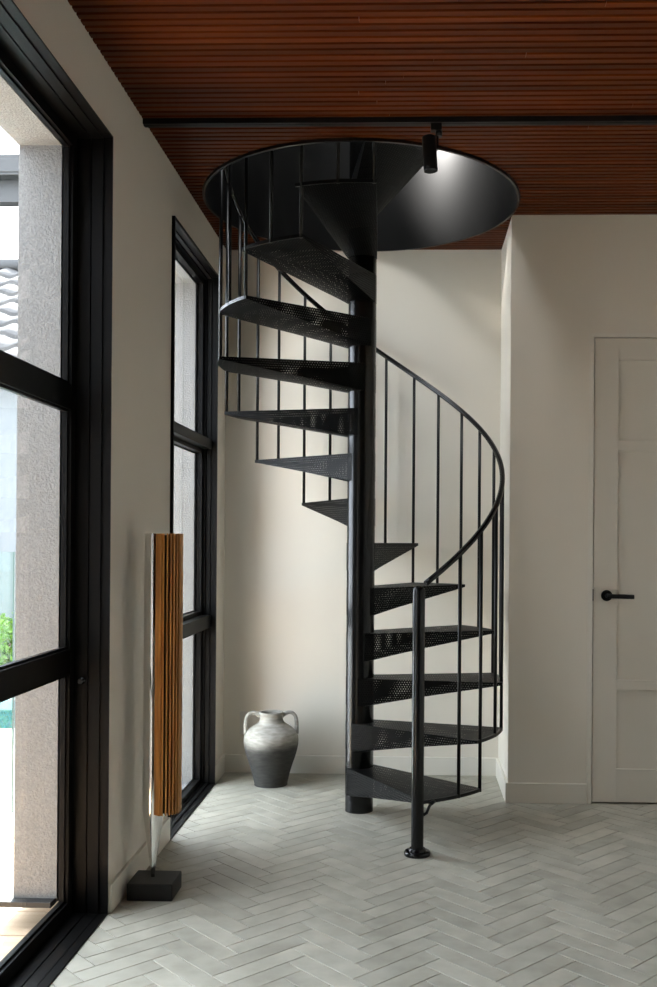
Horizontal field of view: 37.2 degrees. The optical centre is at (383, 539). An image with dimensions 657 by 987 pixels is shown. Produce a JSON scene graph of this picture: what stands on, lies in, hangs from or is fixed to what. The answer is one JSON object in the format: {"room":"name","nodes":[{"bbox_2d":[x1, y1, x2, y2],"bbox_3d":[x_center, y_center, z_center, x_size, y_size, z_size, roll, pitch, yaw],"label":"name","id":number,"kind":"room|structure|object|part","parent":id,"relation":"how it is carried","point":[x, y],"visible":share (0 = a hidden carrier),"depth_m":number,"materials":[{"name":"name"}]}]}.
{"room":"stair hall","nodes":[
{"label":"stair hall","id":0,"kind":"room"},
{"bbox_2d":[0,75,183,897],"bbox_3d":[-1.154,-0.365,1.685,0.140,3.034,7.500,0,0,2],"label":"wall","id":1,"kind":"structure","parent":0,"point":[41,154],"depth_m":3.13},
{"bbox_2d":[0,887,57,907],"bbox_3d":[-1.139,1.162,3.288,0.175,0.018,0.390,0,0,2],"label":"trim","id":2,"kind":"structure","parent":1,"relation":"attached to","point":[8,900],"depth_m":3.10,"materials":[{"name":"black stone"}]},
{"bbox_2d":[13,0,225,883],"bbox_3d":[-1.013,-0.301,1.591,0.148,3.160,7.320,0,0,2],"label":"wall","id":3,"kind":"structure","parent":0,"point":[148,190],"depth_m":3.45,"materials":[{"name":"beige paint"}]},
{"bbox_2d":[0,0,112,986],"bbox_3d":[-0.983,-0.049,2.461,0.146,2.536,1.422,0,0,2],"label":"window","id":4,"kind":"structure","parent":3,"relation":"in","point":[83,394],"depth_m":3.16,"materials":[{"name":"black metal"}]},
{"bbox_3d":[-1.040,-0.051,2.463,0.031,2.524,1.414,0,0,2],"label":"sash","id":5,"kind":"part","parent":4,"relation":"part of","materials":[{"name":"black metal"}]},
{"bbox_3d":[-0.978,0.457,3.148,0.024,0.024,0.026,0,0,2],"label":"lock knob","id":6,"kind":"part","parent":4,"relation":"part of","materials":[{"name":"black metal"}]},
{"bbox_2d":[22,913,106,986],"bbox_3d":[-0.977,1.219,2.459,0.115,0.008,1.422,0,0,2],"label":"trim","id":7,"kind":"structure","parent":3,"relation":"attached to","point":[80,940],"depth_m":2.87,"materials":[{"name":"black metal"}]},
{"bbox_2d":[108,817,169,912],"bbox_3d":[-0.884,1.174,3.569,0.013,0.094,0.777,0,0,2],"label":"baseboard","id":8,"kind":"structure","parent":3,"relation":"attached to","point":[117,888],"depth_m":3.40,"materials":[{"name":"white paint"}]},
{"bbox_2d":[175,260,195,788],"bbox_3d":[-0.977,-0.047,4.414,0.057,2.536,0.881,0,0,2],"label":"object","id":9,"kind":"structure","parent":3,"relation":"attached to","point":[189,285],"depth_m":4.81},
{"bbox_2d":[168,216,218,839],"bbox_3d":[-0.897,-0.050,4.412,0.104,2.544,0.897,0,0,2],"label":"window","id":10,"kind":"structure","parent":3,"relation":"in","point":[200,622],"depth_m":4.82,"materials":[{"name":"black metal"}]},
{"bbox_3d":[-0.937,0.816,4.412,0.036,0.788,0.873,0,0,2],"label":"sash","id":11,"kind":"part","parent":10,"relation":"part of","materials":[{"name":"black metal"}]},
{"bbox_3d":[-0.931,-0.042,4.413,0.036,0.836,0.873,0,0,2],"label":"sash","id":12,"kind":"part","parent":10,"relation":"part of","materials":[{"name":"black metal"}]},
{"bbox_3d":[-0.925,-0.895,4.413,0.036,0.810,0.873,0,0,2],"label":"sash","id":13,"kind":"part","parent":10,"relation":"part of","materials":[{"name":"black metal"}]},
{"bbox_2d":[215,755,224,783],"bbox_3d":[-0.843,1.176,4.987,0.013,0.094,0.251,0,0,2],"label":"baseboard","id":14,"kind":"structure","parent":3,"relation":"attached to","point":[220,764],"depth_m":4.97,"materials":[{"name":"white paint"}]},
{"bbox_2d":[49,772,656,986],"bbox_3d":[0.651,1.232,2.981,3.157,0.002,4.200,0,0,2],"label":"floor","id":15,"kind":"structure","parent":0,"point":[277,884],"depth_m":3.33,"materials":[{"name":"grey tile"}]},
{"bbox_2d":[127,533,182,900],"bbox_3d":[-0.781,0.600,3.361,0.163,1.244,0.151,0,0,2],"label":"floor speaker","id":16,"kind":"object","parent":15,"relation":"on","point":[163,553],"visible":1,"depth_m":3.33,"materials":[{"name":"brown wood"}]},
{"bbox_2d":[244,710,298,787],"bbox_3d":[-0.563,1.040,4.872,0.273,0.370,0.273,0,0,2],"label":"vase","id":17,"kind":"object","parent":15,"relation":"on","point":[271,744],"visible":1,"depth_m":4.79,"materials":[{"name":"ceramic"}]},
{"bbox_3d":[-0.651,0.913,4.863,0.094,0.117,0.022,0,0,-6],"label":"handle","id":18,"kind":"part","parent":17,"relation":"part of","materials":[{"name":"ceramic"}]},
{"bbox_3d":[-0.472,0.914,4.882,0.094,0.117,0.022,0,0,-6],"label":"handle","id":19,"kind":"part","parent":17,"relation":"part of","materials":[{"name":"ceramic"}]},
{"bbox_2d":[218,142,504,858],"bbox_3d":[-0.098,-0.669,4.407,1.295,3.792,1.312,0,0,2],"label":"spiral staircase","id":20,"kind":"structure","parent":15,"relation":"on","point":[358,284],"depth_m":4.35,"materials":[{"name":"black metal"}]},
{"bbox_3d":[-0.095,-1.089,4.419,1.296,2.538,1.290,0,0,2],"label":"handrail","id":21,"kind":"part","parent":20,"relation":"part of","materials":[{"name":"black metal"}]},
{"bbox_3d":[0.135,0.703,3.794,0.049,1.051,0.049,0,0,2],"label":"newel post","id":22,"kind":"part","parent":20,"relation":"part of","materials":[{"name":"black metal"}]},
{"bbox_2d":[223,250,500,757],"bbox_3d":[0.784,-0.286,5.139,3.237,3.160,0.120,0,0,2],"label":"wall","id":23,"kind":"structure","parent":0,"point":[438,312],"depth_m":5.10,"materials":[{"name":"beige paint"}]},
{"bbox_2d":[223,754,495,775],"bbox_3d":[-0.123,1.181,5.098,1.446,0.094,0.013,0,0,2],"label":"baseboard","id":24,"kind":"structure","parent":23,"relation":"attached to","point":[237,763],"depth_m":5.09,"materials":[{"name":"white paint"}]},
{"bbox_2d":[68,0,656,249],"bbox_3d":[0.852,-1.530,1.527,3.568,0.022,7.100,0,0,2],"label":"ceiling","id":25,"kind":"structure","parent":0,"point":[172,58],"depth_m":3.19,"materials":[{"name":"brown wood"}]},
{"bbox_2d":[202,137,519,251],"bbox_3d":[-0.095,-1.852,4.386,1.414,0.682,1.414,0,0,2],"label":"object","id":26,"kind":"structure","parent":25,"relation":"attached to","point":[468,196],"depth_m":4.92,"materials":[{"name":"black metal"}]},
{"bbox_2d":[143,115,656,127],"bbox_3d":[0.694,-1.507,3.495,3.134,0.022,0.036,0,0,2],"label":"track","id":27,"kind":"object","parent":25,"relation":"attached to","point":[616,119],"visible":1,"depth_m":3.50,"materials":[{"name":"black metal"}]},
{"bbox_2d":[422,123,441,173],"bbox_3d":[0.175,-1.416,3.510,0.074,0.171,0.050,0,0,2],"label":"track spotlight","id":28,"kind":"object","parent":27,"relation":"hanging from","point":[430,165],"visible":1,"depth_m":3.49,"materials":[{"name":"black metal"}]},
{"bbox_2d":[498,215,589,783],"bbox_3d":[0.785,-0.286,4.819,0.366,3.160,0.520,0,0,2],"label":"wall","id":29,"kind":"structure","parent":0,"point":[545,259],"depth_m":4.56,"materials":[{"name":"beige paint"}]},
{"bbox_2d":[496,758,507,802],"bbox_3d":[0.585,1.185,4.811,0.013,0.094,0.520,0,0,2],"label":"baseboard","id":30,"kind":"structure","parent":29,"relation":"attached to","point":[502,781],"depth_m":4.74,"materials":[{"name":"white paint"}]},
{"bbox_2d":[508,783,586,803],"bbox_3d":[0.767,1.186,4.552,0.366,0.094,0.013,0,0,2],"label":"baseboard","id":31,"kind":"structure","parent":29,"relation":"attached to","point":[545,793],"depth_m":4.54,"materials":[{"name":"beige wood"}]},
{"bbox_2d":[589,215,656,332],"bbox_3d":[1.681,-0.280,4.793,1.425,3.160,0.520,0,0,2],"label":"wall","id":32,"kind":"structure","parent":0,"point":[623,248],"depth_m":4.55,"materials":[{"name":"beige paint"}]},
{"bbox_2d":[586,333,656,803],"bbox_3d":[1.396,0.136,4.555,0.875,2.203,0.142,0,0,2],"label":"door","id":33,"kind":"structure","parent":32,"relation":"in","point":[622,473],"depth_m":4.55,"materials":[{"name":"beige wood"}]},
{"bbox_3d":[1.098,0.262,4.503,0.125,0.024,0.021,0,0,2],"label":"handle","id":34,"kind":"part","parent":33,"relation":"part of","materials":[{"name":"black metal"}]},
{"label":"outside","id":35,"kind":"structure","parent":0,"visible":0},
{"bbox_2d":[0,824,57,960],"bbox_3d":[-2.348,1.245,1.016,2.463,0.028,6.496,0,0,2],"label":"deck","id":36,"kind":"object","parent":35,"point":[15,923],"depth_m":3.24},
{"bbox_2d":[11,552,15,812],"bbox_3d":[-2.545,0.645,4.266,1.871,1.200,0.050,0,0,2],"label":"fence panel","id":37,"kind":"object","parent":36,"relation":"on","point":[14,553],"visible":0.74,"depth_m":4.23,"materials":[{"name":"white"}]},
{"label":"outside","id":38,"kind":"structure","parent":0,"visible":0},
{"bbox_2d":[0,698,14,823],"bbox_3d":[-1.128,1.326,13.037,15.000,0.125,34.000,0,0,2],"label":"floor","id":39,"kind":"structure","parent":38,"point":[6,817],"depth_m":5.18,"materials":[{"name":"stone"}]},
{"bbox_2d":[0,612,15,664],"bbox_3d":[-3.503,1.003,8.607,1.151,0.819,0.917,0,0,2],"label":"bush","id":40,"kind":"object","parent":39,"relation":"on","point":[6,627],"visible":0.23,"depth_m":8.43,"materials":[{"name":"green plant"}]},
{"bbox_2d":[0,258,17,656],"bbox_3d":[-4.943,-1.105,12.001,8.000,4.812,5.900,0,0,2],"label":"house","id":41,"kind":"structure","parent":39,"relation":"on","point":[8,266],"depth_m":9.31,"materials":[{"name":"white plaster"},{"name":"glass"},{"name":"concrete"}]},
{"bbox_2d":[0,154,18,206],"bbox_3d":[-4.535,-0.905,8.042,4.950,4.470,0.270,0,0,2],"label":"pergola","id":42,"kind":"object","parent":39,"relation":"on","point":[9,163],"visible":0.02,"depth_m":8.00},
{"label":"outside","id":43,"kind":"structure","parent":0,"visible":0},
{"bbox_2d":[0,700,14,728],"bbox_3d":[-2.799,1.472,7.258,12.000,0.280,1.650,0,0,2],"label":"water","id":44,"kind":"structure","parent":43,"point":[5,706],"depth_m":7.39,"materials":[{"name":"teal liquid"}]}
]}

